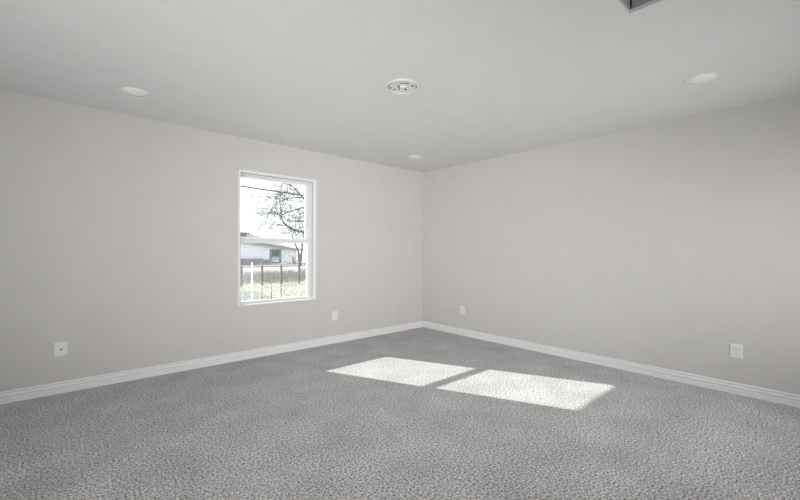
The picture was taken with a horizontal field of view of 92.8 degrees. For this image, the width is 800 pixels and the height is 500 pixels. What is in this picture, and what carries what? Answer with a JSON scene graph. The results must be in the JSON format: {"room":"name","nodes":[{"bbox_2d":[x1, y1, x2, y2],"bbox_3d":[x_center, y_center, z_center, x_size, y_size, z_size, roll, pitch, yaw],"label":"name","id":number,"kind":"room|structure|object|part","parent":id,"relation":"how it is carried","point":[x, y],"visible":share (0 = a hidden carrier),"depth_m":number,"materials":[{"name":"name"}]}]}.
{"room":"empty bedroom","nodes":[
{"label":"empty bedroom","id":0,"kind":"room"},
{"bbox_2d":[0,90,422,391],"bbox_3d":[-1.827,0.129,4.227,6.086,3.350,0.200,0,0,-42],"label":"wall","id":1,"kind":"structure","parent":0,"point":[119,232],"depth_m":3.64,"materials":[{"name":"paint"}]},
{"bbox_2d":[54,341,67,356],"bbox_3d":[-2.835,0.831,3.187,0.085,0.118,0.018,0,0,-42],"label":"cable jack","id":2,"kind":"object","parent":1,"relation":"attached to","point":[60,348],"visible":1,"depth_m":3.19,"materials":[{"name":"white plastic"}]},
{"bbox_2d":[0,321,422,403],"bbox_3d":[-1.758,1.157,4.143,5.686,0.094,0.018,0,0,-42],"label":"baseboard","id":3,"kind":"structure","parent":1,"relation":"attached to","point":[15,395],"depth_m":3.74,"materials":[{"name":"white paint"}]},
{"bbox_2d":[238,169,316,305],"bbox_3d":[-1.457,-0.132,4.519,0.952,1.496,0.164,0,0,-42],"label":"window","id":4,"kind":"structure","parent":1,"relation":"in","point":[310,216],"depth_m":4.71,"materials":[{"name":"white paint"}]},
{"bbox_3d":[-1.500,-0.466,4.560,0.868,0.750,0.033,0,0,-42],"label":"sash","id":5,"kind":"part","parent":4,"relation":"part of","materials":[{"name":"glass"}]},
{"bbox_3d":[-1.471,0.240,4.522,0.868,0.705,0.033,0,0,-42],"label":"sash","id":6,"kind":"part","parent":4,"relation":"part of","materials":[{"name":"white plastic"}]},
{"bbox_2d":[332,311,337,319],"bbox_3d":[-0.843,0.853,4.961,0.082,0.118,0.010,0,0,-42],"label":"power outlet","id":7,"kind":"object","parent":1,"relation":"attached to","point":[334,313],"visible":1,"depth_m":4.96,"materials":[{"name":"white plastic"}]},
{"bbox_2d":[0,327,799,499],"bbox_3d":[-0.014,1.331,2.179,6.086,0.250,5.673,0,0,-42],"label":"floor","id":8,"kind":"structure","parent":0,"point":[422,413],"depth_m":2.50,"materials":[{"name":"grey carpet"}]},
{"bbox_2d":[0,0,799,172],"bbox_3d":[-0.004,-1.243,2.185,5.686,0.018,5.273,0,0,-42],"label":"ceiling","id":9,"kind":"structure","parent":0,"point":[495,78],"depth_m":2.54,"materials":[{"name":"paint"}]},
{"bbox_2d":[121,87,149,97],"bbox_3d":[-2.076,-1.237,2.996,0.190,0.008,0.190,0,0,-42],"label":"recessed light","id":10,"kind":"object","parent":9,"relation":"in","point":[135,92],"visible":1,"depth_m":2.98,"materials":[{"name":"white plastic"}]},
{"bbox_2d":[385,78,419,93],"bbox_3d":[0.019,-1.221,2.865,0.256,0.022,0.256,0,0,-42],"label":"smoke detector","id":11,"kind":"object","parent":9,"relation":"in","point":[397,86],"visible":1,"depth_m":2.84,"materials":[{"name":"white plastic"}]},
{"bbox_3d":[0.019,-1.228,2.865,0.201,0.008,0.201,0,0,-42],"label":"plate","id":12,"kind":"part","parent":11,"relation":"part of","materials":[{"name":"white plastic"}]},
{"bbox_2d":[408,155,421,158],"bbox_3d":[0.197,-1.223,5.023,0.190,0.008,0.190,0,0,-42],"label":"recessed light","id":13,"kind":"object","parent":9,"relation":"in","point":[411,156],"visible":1,"depth_m":5.02,"materials":[{"name":"white plastic"}]},
{"bbox_2d":[617,0,662,14],"bbox_3d":[1.181,-1.367,1.767,0.312,0.279,0.312,0,0,-42],"label":"duct","id":14,"kind":"object","parent":9,"relation":"attached to","point":[630,4],"visible":1,"depth_m":1.94,"materials":[{"name":"metal"}]},
{"bbox_2d":[684,73,717,85],"bbox_3d":[2.151,-1.220,2.729,0.190,0.008,0.190,0,0,-42],"label":"recessed light","id":15,"kind":"object","parent":9,"relation":"in","point":[707,77],"visible":1,"depth_m":2.72,"materials":[{"name":"white plastic"}]},
{"bbox_2d":[423,93,799,394],"bbox_3d":[2.257,0.145,4.061,0.200,3.350,5.473,0,0,-42],"label":"wall","id":16,"kind":"structure","parent":0,"point":[671,244],"depth_m":3.75,"materials":[{"name":"paint"}]},
{"bbox_2d":[460,306,464,314],"bbox_3d":[0.890,0.860,5.436,0.010,0.118,0.085,0,0,-42],"label":"power outlet","id":17,"kind":"object","parent":16,"relation":"attached to","point":[462,308],"visible":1,"depth_m":5.43,"materials":[{"name":"white plastic"}]},
{"bbox_2d":[423,321,799,407],"bbox_3d":[2.105,1.172,4.061,0.018,0.094,5.273,0,0,-42],"label":"baseboard","id":18,"kind":"structure","parent":16,"relation":"attached to","point":[784,398],"depth_m":3.74,"materials":[{"name":"white paint"}]},
{"bbox_2d":[730,343,742,358],"bbox_3d":[2.851,0.858,3.229,0.010,0.118,0.085,0,0,-42],"label":"power outlet","id":19,"kind":"object","parent":16,"relation":"attached to","point":[736,350],"visible":1,"depth_m":3.23,"materials":[{"name":"white plastic"}]},
{"label":"outside","id":20,"kind":"structure","parent":0,"visible":0},
{"bbox_2d":[241,255,305,297],"bbox_3d":[-8.124,1.735,69.354,160.000,0.400,105.520,0,0,-42],"label":"ground","id":21,"kind":"structure","parent":20,"point":[294,283],"depth_m":18.55,"materials":[{"name":"green plant"}]},
{"bbox_2d":[251,262,252,299],"bbox_3d":[-3.480,1.048,8.948,0.090,1.520,0.090,0,0,-42],"label":"pole","id":22,"kind":"object","parent":21,"relation":"on","point":[251,262],"visible":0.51,"depth_m":8.94,"materials":[{"name":"white paint"}]},
{"bbox_2d":[241,257,271,264],"bbox_3d":[-14.746,1.061,36.724,4.957,0.801,0.678,0,0,-42],"label":"hedge","id":23,"kind":"object","parent":21,"relation":"on","point":[259,261],"visible":0.5,"depth_m":37.12,"materials":[{"name":"plant"}]},
{"bbox_2d":[240,290,277,300],"bbox_3d":[-6.262,1.805,14.638,3.700,0.001,6.200,0,0,-42],"label":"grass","id":24,"kind":"structure","parent":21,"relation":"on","point":[249,293],"depth_m":14.81,"materials":[{"name":"plant"}]},
{"bbox_2d":[240,232,287,246],"bbox_3d":[-26.383,-0.608,52.807,19.900,4.060,9.600,0,0,-42],"label":"house","id":25,"kind":"structure","parent":21,"relation":"on","point":[242,234],"depth_m":55.57,"materials":[{"name":"white"}]},
{"bbox_2d":[240,180,305,278],"bbox_3d":[-5.170,-2.663,23.006,4.855,9.052,9.735,0,0,32],"label":"bare tree","id":26,"kind":"object","parent":21,"relation":"on","point":[281,215],"visible":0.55,"depth_m":21.09,"materials":[{"name":"grey plant"}]},
{"bbox_2d":[241,243,304,263],"bbox_3d":[-20.928,0.031,38.873,19.050,2.758,10.680,0,0,-42],"label":"house","id":27,"kind":"structure","parent":21,"relation":"on","point":[248,250],"depth_m":38.92,"materials":[{"name":"white"}]},
{"bbox_3d":[-12.857,0.334,39.340,0.800,0.620,0.065,0,0,-42],"label":"pane","id":28,"kind":"part","parent":27,"relation":"part of","materials":[{"name":"grey"}]},
{"bbox_2d":[240,282,305,300],"bbox_3d":[-5.053,1.781,16.993,9.612,0.100,6.539,0,0,-42],"label":"grass","id":29,"kind":"structure","parent":21,"relation":"on","point":[248,287],"depth_m":16.55,"materials":[{"name":"plant"}]},
{"bbox_2d":[241,264,305,285],"bbox_3d":[-5.970,1.312,20.771,13.649,1.030,0.107,0,0,-42],"label":"wire fence","id":30,"kind":"object","parent":21,"relation":"on","point":[262,266],"visible":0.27,"depth_m":19.98,"materials":[{"name":"grey metal"}]},
{"bbox_3d":[-5.938,0.882,20.738,13.559,0.040,0.016,0,0,-42],"label":"rail","id":31,"kind":"part","parent":30,"relation":"part of","materials":[{"name":"wood"}]},
{"bbox_3d":[-6.365,1.309,20.431,0.090,1.030,0.090,0,0,-42],"label":"post","id":32,"kind":"part","parent":30,"relation":"part of","materials":[{"name":"wood"}]},
{"bbox_3d":[-5.586,1.314,21.124,0.090,1.030,0.090,0,0,-42],"label":"post","id":33,"kind":"part","parent":30,"relation":"part of","materials":[{"name":"wood"}]},
{"bbox_2d":[243,267,305,283],"bbox_3d":[-6.896,1.458,24.867,14.979,0.748,6.923,0,0,-42],"label":"dry weeds","id":34,"kind":"object","parent":21,"relation":"on","point":[290,274],"visible":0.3,"depth_m":22.57,"materials":[{"name":"grey plant"}]},
{"bbox_2d":[281,214,303,265],"bbox_3d":[-9.994,-1.051,37.230,3.981,5.235,3.567,0,0,9],"label":"tree","id":35,"kind":"object","parent":21,"relation":"on","point":[297,248],"visible":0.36,"depth_m":36.73,"materials":[{"name":"grey plant"}]},
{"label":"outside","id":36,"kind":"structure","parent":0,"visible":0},
{"bbox_2d":[240,186,304,195],"bbox_3d":[-8.215,-3.940,24.801,30.054,1.166,0.081,0,0,-42],"label":"overhead cable","id":37,"kind":"object","parent":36,"point":[240,186],"visible":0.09,"depth_m":24.27,"materials":[{"name":"grey plastic"}]},
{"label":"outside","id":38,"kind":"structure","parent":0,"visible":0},
{"bbox_2d":[241,194,304,201],"bbox_3d":[-8.600,-3.518,25.263,30.311,0.672,0.042,0,0,-42],"label":"overhead cable","id":39,"kind":"object","parent":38,"point":[241,194],"visible":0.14,"depth_m":25.16,"materials":[{"name":"grey plastic"}]},
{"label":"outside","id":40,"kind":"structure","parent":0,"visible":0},
{"bbox_2d":[243,264,305,273],"bbox_3d":[9.072,1.690,50.000,160.000,0.210,9.700,0,0,-42],"label":"road","id":41,"kind":"structure","parent":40,"point":[303,267],"depth_m":33.22,"materials":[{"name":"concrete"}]}
]}

